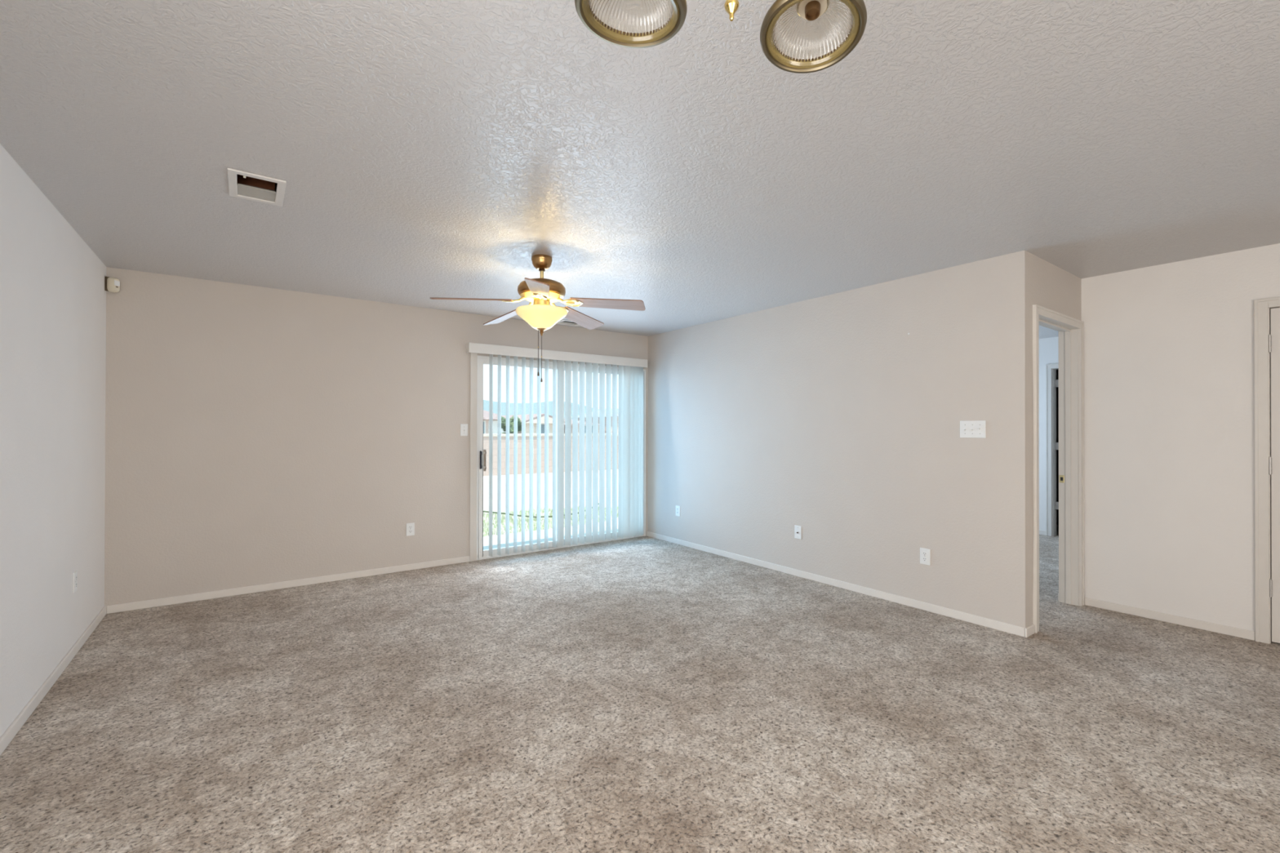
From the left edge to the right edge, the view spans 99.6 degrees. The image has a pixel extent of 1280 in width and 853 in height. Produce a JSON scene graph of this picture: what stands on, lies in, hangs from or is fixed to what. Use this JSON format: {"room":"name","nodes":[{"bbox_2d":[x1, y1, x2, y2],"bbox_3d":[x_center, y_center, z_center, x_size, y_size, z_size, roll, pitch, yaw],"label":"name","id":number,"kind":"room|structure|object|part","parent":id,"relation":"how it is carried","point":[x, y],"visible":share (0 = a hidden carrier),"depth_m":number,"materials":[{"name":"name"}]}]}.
{"room":"empty living room","nodes":[
{"label":"empty living room","id":0,"kind":"room"},
{"bbox_2d":[0,143,106,737],"bbox_3d":[-1.364,0.145,0.420,0.120,2.560,8.527,0,0,-36],"label":"wall","id":1,"kind":"structure","parent":0,"point":[53,292],"depth_m":2.65,"materials":[{"name":"paint"}]},
{"bbox_2d":[0,605,106,755],"bbox_3d":[-1.312,1.277,0.454,0.013,0.057,8.287,0,0,-36],"label":"baseboard","id":2,"kind":"structure","parent":1,"relation":"attached to","point":[8,735],"depth_m":2.64,"materials":[{"name":"paint"}]},
{"bbox_2d":[72,570,77,593],"bbox_3d":[-3.264,0.898,3.127,0.009,0.116,0.072,0,0,-36],"label":"wall outlet","id":3,"kind":"object","parent":1,"relation":"attached to","point":[75,573],"visible":1,"depth_m":3.11,"materials":[{"name":"white plastic"}]},
{"bbox_2d":[105,276,119,293],"bbox_3d":[-3.695,-0.994,3.797,0.060,0.103,0.064,0,0,9],"label":"sensor","id":4,"kind":"object","parent":1,"relation":"attached to","point":[112,284],"visible":1,"depth_m":3.77,"materials":[{"name":"beige plastic"}]},
{"bbox_2d":[104,266,648,605],"bbox_3d":[-1.819,0.167,5.291,4.889,2.560,0.120,0,0,-36],"label":"wall","id":5,"kind":"structure","parent":0,"point":[255,435],"depth_m":4.41,"materials":[{"name":"paint"}]},
{"bbox_2d":[106,555,469,613],"bbox_3d":[-2.709,1.294,4.556,2.566,0.057,0.013,0,0,-36],"label":"baseboard","id":6,"kind":"structure","parent":5,"relation":"attached to","point":[295,583],"depth_m":4.36,"materials":[{"name":"paint"}]},
{"bbox_2d":[406,522,414,536],"bbox_3d":[-2.118,0.949,4.991,0.072,0.116,0.009,0,0,-36],"label":"wall outlet","id":7,"kind":"object","parent":5,"relation":"attached to","point":[410,526],"visible":1,"depth_m":4.99,"materials":[{"name":"white plastic"}]},
{"bbox_2d":[460,423,467,435],"bbox_3d":[-1.714,0.033,5.280,0.072,0.116,0.023,0,0,-36],"label":"light switch","id":8,"kind":"object","parent":5,"relation":"attached to","point":[464,427],"visible":1,"depth_m":5.28,"materials":[{"name":"white plastic"}]},
{"bbox_2d":[469,352,477,561],"bbox_3d":[-1.644,0.298,5.336,0.068,2.060,0.014,0,0,-36],"label":"trim","id":9,"kind":"structure","parent":5,"relation":"attached to","point":[473,356],"depth_m":5.33,"materials":[{"name":"paint"}]},
{"bbox_2d":[466,342,647,556],"bbox_3d":[-0.808,0.246,5.898,2.163,2.112,0.089,0,0,-36],"label":"vertical blind","id":10,"kind":"object","parent":5,"relation":"attached to","point":[630,407],"visible":1,"depth_m":5.99,"materials":[{"name":"plastic"}]},
{"bbox_2d":[476,355,645,559],"bbox_3d":[-0.800,0.315,6.016,2.097,2.039,0.141,0,0,-36],"label":"door","id":11,"kind":"structure","parent":5,"relation":"in","point":[482,554],"depth_m":5.49,"materials":[{"name":"white plastic"}]},
{"bbox_3d":[-1.581,0.333,5.380,0.018,0.180,0.036,0,0,-36],"label":"lock handle","id":12,"kind":"part","parent":11,"relation":"part of","materials":[{"name":"black metal"}]},
{"bbox_3d":[-1.569,0.343,5.483,0.022,0.220,0.056,0,0,-36],"label":"outside pull","id":13,"kind":"part","parent":11,"relation":"part of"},
{"bbox_3d":[-1.236,0.314,5.673,0.965,1.989,0.030,0,0,-36],"label":"sliding panel","id":14,"kind":"part","parent":11,"relation":"part of","materials":[{"name":"clear glass"}]},
{"bbox_3d":[-0.448,0.319,6.301,1.168,1.989,0.032,0,0,-36],"label":"fixed panel","id":15,"kind":"part","parent":11,"relation":"part of","materials":[{"name":"clear glass"}]},
{"bbox_2d":[0,0,1279,338],"bbox_3d":[2.675,-1.184,3.371,10.114,0.140,8.527,0,0,-36],"label":"ceiling","id":16,"kind":"structure","parent":0,"point":[423,149],"depth_m":2.11,"materials":[{"name":"grey paint"}]},
{"bbox_2d":[226,167,286,206],"bbox_3d":[-1.805,-1.200,2.549,0.216,0.170,0.335,0,0,-36],"label":"ceiling vent","id":17,"kind":"object","parent":16,"relation":"in","point":[241,190],"visible":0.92,"depth_m":2.60,"materials":[{"name":"metal"}]},
{"bbox_3d":[-1.849,-1.126,2.609,0.150,0.010,0.118,0,0,-36],"label":"deflector blade","id":18,"kind":"part","parent":17,"relation":"part of","materials":[{"name":"metal"}]},
{"bbox_2d":[430,254,645,382],"bbox_3d":[-0.685,-0.706,3.588,1.326,0.825,1.319,0,0,-36],"label":"ceiling fan","id":19,"kind":"object","parent":16,"relation":"hanging from","point":[542,292],"visible":1,"depth_m":3.51,"materials":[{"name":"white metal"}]},
{"bbox_3d":[-1.050,-0.799,3.381,0.485,0.002,0.137,-5,16,-26],"label":"blade","id":20,"kind":"part","parent":19,"relation":"part of","materials":[{"name":"wood"}]},
{"bbox_3d":[-1.050,-0.796,3.382,0.485,0.006,0.136,-5,16,-26],"label":"blade","id":21,"kind":"part","parent":19,"relation":"part of","materials":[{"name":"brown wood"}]},
{"label":"blade","id":22,"kind":"part","parent":19,"relation":"part of","materials":[{"name":"white wood"}]},
{"bbox_3d":[-0.819,-0.824,3.493,0.193,0.047,0.093,-5,16,-26],"label":"blade arm","id":23,"kind":"part","parent":19,"relation":"part of","materials":[{"name":"gold metal"}]},
{"bbox_3d":[-0.587,-0.796,3.136,0.136,0.006,0.485,14,3,-9],"label":"blade","id":24,"kind":"part","parent":19,"relation":"part of","materials":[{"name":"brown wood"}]},
{"bbox_3d":[-0.671,-0.501,3.573,0.005,0.285,0.004,0,0,-36],"label":"pull chain","id":25,"kind":"part","parent":19,"relation":"part of","materials":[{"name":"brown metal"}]},
{"bbox_3d":[-0.621,-0.825,3.391,0.093,0.047,0.193,14,3,-9],"label":"blade arm","id":26,"kind":"part","parent":19,"relation":"part of","materials":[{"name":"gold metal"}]},
{"bbox_3d":[-0.650,-0.459,3.576,0.005,0.281,0.004,0,0,-36],"label":"pull chain","id":27,"kind":"part","parent":19,"relation":"part of","materials":[{"name":"brown metal"}]},
{"bbox_3d":[-0.650,-0.707,3.578,0.336,0.128,0.336,0,0,-36],"label":"lamp shade","id":28,"kind":"part","parent":19,"relation":"part of","materials":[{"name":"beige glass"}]},
{"bbox_3d":[-0.563,-0.823,3.746,0.093,0.047,0.193,-16,-12,26],"label":"blade arm","id":29,"kind":"part","parent":19,"relation":"part of","materials":[{"name":"gold metal"}]},
{"bbox_3d":[-0.463,-0.824,3.547,0.193,0.047,0.093,5,-13,10],"label":"blade arm","id":30,"kind":"part","parent":19,"relation":"part of","materials":[{"name":"gold metal"}]},
{"bbox_3d":[-0.441,-0.792,3.972,0.136,0.006,0.485,-16,-12,26],"label":"blade","id":31,"kind":"part","parent":19,"relation":"part of","materials":[{"name":"white wood"}]},
{"bbox_3d":[-0.210,-0.794,3.501,0.485,0.006,0.136,5,-13,10],"label":"blade","id":32,"kind":"part","parent":19,"relation":"part of","materials":[{"name":"wood"}]},
{"bbox_2d":[555,319,579,326],"bbox_3d":[-0.752,-1.185,5.763,0.290,0.169,0.220,0,0,-36],"label":"ceiling vent","id":33,"kind":"object","parent":16,"relation":"in","point":[562,322],"visible":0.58,"depth_m":5.80,"materials":[{"name":"metal"}]},
{"bbox_3d":[-0.778,-1.110,5.798,0.190,0.010,0.058,0,0,-36],"label":"deflector blade","id":34,"kind":"part","parent":33,"relation":"part of","materials":[{"name":"metal"}]},
{"bbox_2d":[574,0,866,73],"bbox_3d":[0.145,-0.891,0.913,0.511,0.476,0.179,0,0,-16],"label":"chandelier","id":35,"kind":"object","parent":16,"relation":"hanging from","point":[809,10],"visible":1,"depth_m":0.94,"materials":[{"name":"gold metal"}]},
{"bbox_3d":[-0.015,-0.697,0.866,0.140,0.064,0.140,0,0,-36],"label":"lamp shade","id":36,"kind":"part","parent":35,"relation":"part of","materials":[{"name":"clear glass"}]},
{"bbox_2d":[804,0,820,20],"bbox_3d":[0.308,-0.745,0.964,0.029,0.028,0.028,0,0,-36],"label":"socket","id":37,"kind":"object","parent":35,"relation":"attached to","point":[812,8],"depth_m":0.96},
{"bbox_3d":[0.305,-0.726,0.958,0.139,0.069,0.140,0,0,-36],"label":"lamp shade","id":38,"kind":"part","parent":35,"relation":"part of","materials":[{"name":"clear glass"}]},
{"bbox_2d":[0,524,1279,852],"bbox_3d":[2.676,1.386,3.352,10.114,0.120,8.507,0,0,-36],"label":"floor","id":39,"kind":"structure","parent":0,"point":[642,694],"depth_m":2.41,"materials":[{"name":"carpet"}]},
{"bbox_2d":[647,250,1032,628],"bbox_3d":[1.310,0.111,5.049,0.120,2.440,3.962,0,0,-36],"label":"wall","id":40,"kind":"structure","parent":0,"point":[823,415],"depth_m":4.26,"materials":[{"name":"paint"}]},
{"bbox_2d":[675,505,679,516],"bbox_3d":[0.429,0.958,6.142,0.009,0.116,0.072,0,0,-36],"label":"wall outlet","id":41,"kind":"object","parent":40,"relation":"attached to","point":[677,508],"visible":1,"depth_m":6.14,"materials":[{"name":"white plastic"}]},
{"bbox_2d":[794,524,801,539],"bbox_3d":[1.399,0.939,4.804,0.018,0.116,0.072,0,0,-36],"label":"cable jack","id":42,"kind":"object","parent":40,"relation":"attached to","point":[797,529],"visible":1,"depth_m":4.80,"materials":[{"name":"white plastic"}]},
{"bbox_2d":[646,531,1024,636],"bbox_3d":[1.254,1.302,5.004,0.013,0.057,3.961,0,0,-36],"label":"baseboard","id":43,"kind":"structure","parent":40,"relation":"attached to","point":[1007,628],"depth_m":4.27,"materials":[{"name":"paint"}]},
{"bbox_2d":[920,547,930,565],"bbox_3d":[2.059,0.939,3.908,0.009,0.116,0.072,0,0,-36],"label":"wall outlet","id":44,"kind":"object","parent":40,"relation":"attached to","point":[925,553],"visible":1,"depth_m":3.90,"materials":[{"name":"white plastic"}]},
{"bbox_2d":[960,420,986,438],"bbox_3d":[2.242,0.018,3.652,0.023,0.116,0.160,0,0,-36],"label":"light switch","id":45,"kind":"object","parent":40,"relation":"attached to","point":[968,428],"visible":1,"depth_m":3.65,"materials":[{"name":"white plastic"}]},
{"bbox_2d":[1024,624,1034,637],"bbox_3d":[2.474,1.297,3.433,0.131,0.057,0.013,0,0,-36],"label":"baseboard","id":46,"kind":"structure","parent":40,"relation":"attached to","point":[1028,631],"depth_m":3.42,"materials":[{"name":"paint"}]},
{"bbox_2d":[1032,304,1084,633],"bbox_3d":[2.922,0.271,3.761,0.953,2.114,0.022,0,0,-36],"label":"door frame","id":47,"kind":"structure","parent":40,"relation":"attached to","point":[1037,310],"depth_m":3.61,"materials":[{"name":"paint"}]},
{"bbox_2d":[1039,337,1058,530],"bbox_3d":[4.832,0.127,7.051,0.120,2.440,2.805,0,0,-36],"label":"wall","id":48,"kind":"structure","parent":0,"point":[1048,347],"depth_m":6.71,"materials":[{"name":"paint"}]},
{"bbox_2d":[1039,529,1045,535],"bbox_3d":[4.484,1.319,7.407,0.013,0.057,1.813,0,0,-36],"label":"baseboard","id":49,"kind":"structure","parent":48,"relation":"attached to","point":[1041,532],"depth_m":6.71,"materials":[{"name":"paint"}]},
{"bbox_2d":[1045,363,1058,536],"bbox_3d":[5.293,0.287,6.301,0.022,2.114,0.946,0,0,-36],"label":"trim","id":50,"kind":"structure","parent":48,"relation":"attached to","point":[1048,366],"depth_m":6.65,"materials":[{"name":"paint"}]},
{"bbox_2d":[1051,368,1058,536],"bbox_3d":[5.432,0.317,6.423,0.861,2.055,0.118,0,0,37],"label":"door","id":51,"kind":"structure","parent":48,"relation":"in","point":[1055,383],"depth_m":6.65,"materials":[{"name":"paint"}]},
{"bbox_2d":[1031,253,1081,591],"bbox_3d":[4.068,0.114,4.683,3.905,2.440,0.120,0,0,-36],"label":"wall","id":52,"kind":"structure","parent":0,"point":[1054,288],"depth_m":3.73,"materials":[{"name":"paint"}]},
{"bbox_2d":[1039,315,1079,605],"bbox_3d":[2.881,0.295,3.816,0.849,2.067,0.120,0,0,-36],"label":"door jamb","id":53,"kind":"structure","parent":52,"relation":"attached to","point":[1068,335],"depth_m":4.05,"materials":[{"name":"paint"}]},
{"bbox_3d":[3.189,0.397,4.090,0.003,0.057,0.032,0,0,-36],"label":"strike plate","id":54,"kind":"part","parent":53,"relation":"part of","materials":[{"name":"gold metal"}]},
{"bbox_2d":[1056,368,1058,524],"bbox_3d":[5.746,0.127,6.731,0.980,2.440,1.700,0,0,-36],"label":"door","id":55,"kind":"structure","parent":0,"point":[1057,370],"depth_m":7.42,"materials":[{"name":"white wood"}]},
{"bbox_2d":[1081,243,1279,640],"bbox_3d":[4.636,0.104,2.346,0.120,2.440,4.325,0,0,-36],"label":"wall","id":56,"kind":"structure","parent":0,"point":[1169,393],"depth_m":3.65,"materials":[{"name":"paint"}]},
{"bbox_2d":[1084,597,1255,640],"bbox_3d":[3.564,1.300,3.693,0.013,0.057,0.843,0,0,-36],"label":"baseboard","id":57,"kind":"structure","parent":56,"relation":"attached to","point":[1200,624],"depth_m":3.64,"materials":[{"name":"paint"}]},
{"bbox_2d":[1253,296,1279,644],"bbox_3d":[4.074,0.270,2.998,0.022,2.114,0.888,0,0,-36],"label":"trim","id":58,"kind":"structure","parent":56,"relation":"attached to","point":[1261,306],"depth_m":3.33,"materials":[{"name":"paint"}]},
{"bbox_2d":[1268,306,1279,644],"bbox_3d":[4.104,0.293,3.020,0.182,2.067,0.786,0,0,-36],"label":"door","id":59,"kind":"structure","parent":56,"relation":"in","point":[1273,313],"depth_m":3.30,"materials":[{"name":"paint"}]},
{"label":"outside","id":60,"kind":"structure","parent":0,"visible":0},
{"bbox_2d":[483,400,599,419],"bbox_3d":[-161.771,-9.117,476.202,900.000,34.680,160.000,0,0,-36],"label":"mountain ridge","id":61,"kind":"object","parent":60,"point":[486,403],"visible":0.01,"depth_m":487.32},
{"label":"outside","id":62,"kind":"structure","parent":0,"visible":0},
{"bbox_2d":[483,469,623,536],"bbox_3d":[-19.713,1.844,69.411,90.000,0.295,124.613,0,0,-36],"label":"ground","id":63,"kind":"structure","parent":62,"point":[486,478],"depth_m":11.39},
{"bbox_2d":[483,409,510,433],"bbox_3d":[-16.578,0.004,49.181,7.000,3.600,10.000,0,0,-36],"label":"house","id":64,"kind":"structure","parent":63,"relation":"on","point":[486,414],"depth_m":46.47,"materials":[{"name":"paint"}]},
{"bbox_3d":[-12.166,0.601,46.779,1.940,2.240,0.080,0,0,-36],"label":"garage door","id":65,"kind":"part","parent":64,"relation":"part of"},
{"bbox_2d":[501,416,513,433],"bbox_3d":[-4.733,0.611,19.165,0.631,1.954,0.663,0,0,-36],"label":"tree","id":66,"kind":"object","parent":63,"relation":"on","point":[503,420],"visible":0.4,"depth_m":19.02,"materials":[{"name":"green plant"}]},
{"bbox_2d":[509,415,521,431],"bbox_3d":[-4.648,0.584,19.919,0.559,2.015,0.803,0,0,18],"label":"tree","id":67,"kind":"object","parent":63,"relation":"on","point":[511,420],"visible":0.35,"depth_m":19.89,"materials":[{"name":"green plant"}]},
{"bbox_2d":[503,413,564,433],"bbox_3d":[-11.484,0.330,52.886,5.200,3.000,10.020,0,0,-36],"label":"house","id":68,"kind":"structure","parent":63,"relation":"on","point":[535,415],"depth_m":48.84,"materials":[{"name":"paint"}]},
{"bbox_3d":[-8.826,0.317,49.159,1.100,1.000,0.025,0,0,-36],"label":"pane","id":69,"kind":"part","parent":68,"relation":"part of","materials":[{"name":"blue glass"}]},
{"bbox_2d":[483,520,617,550],"bbox_3d":[-1.930,1.466,6.112,7.100,0.130,1.343,0,0,-36],"label":"patio slab","id":70,"kind":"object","parent":63,"relation":"on","point":[486,539],"depth_m":6.79,"materials":[{"name":"concrete"}]},
{"bbox_2d":[483,433,617,475],"bbox_3d":[5.183,0.945,23.426,60.000,1.355,0.260,0,0,-36],"label":"fence","id":71,"kind":"object","parent":63,"relation":"on","point":[486,436],"visible":0.02,"depth_m":16.92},
{"bbox_2d":[483,505,617,537],"bbox_3d":[-2.058,1.407,8.082,4.810,0.076,1.919,0,0,-36],"label":"grass","id":72,"kind":"structure","parent":63,"relation":"on","point":[503,521],"depth_m":8.18,"materials":[{"name":"green plant"}]},
{"bbox_2d":[483,502,599,517],"bbox_3d":[-1.607,1.358,8.635,2.430,0.024,1.144,0,0,-23],"label":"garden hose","id":73,"kind":"object","parent":72,"relation":"on","point":[598,503],"visible":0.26,"depth_m":8.32,"materials":[{"name":"rubber"}]},
{"bbox_2d":[564,418,605,433],"bbox_3d":[-7.960,0.503,56.707,4.200,2.700,10.000,0,0,-36],"label":"house","id":74,"kind":"structure","parent":63,"relation":"on","point":[564,419],"depth_m":53.28,"materials":[{"name":"paint"}]},
{"bbox_2d":[571,408,617,433],"bbox_3d":[-1.610,-0.026,58.867,9.000,3.800,10.000,0,0,-36],"label":"house","id":75,"kind":"structure","parent":63,"relation":"on","point":[605,408],"depth_m":54.93,"materials":[{"name":"paint"}]}
]}

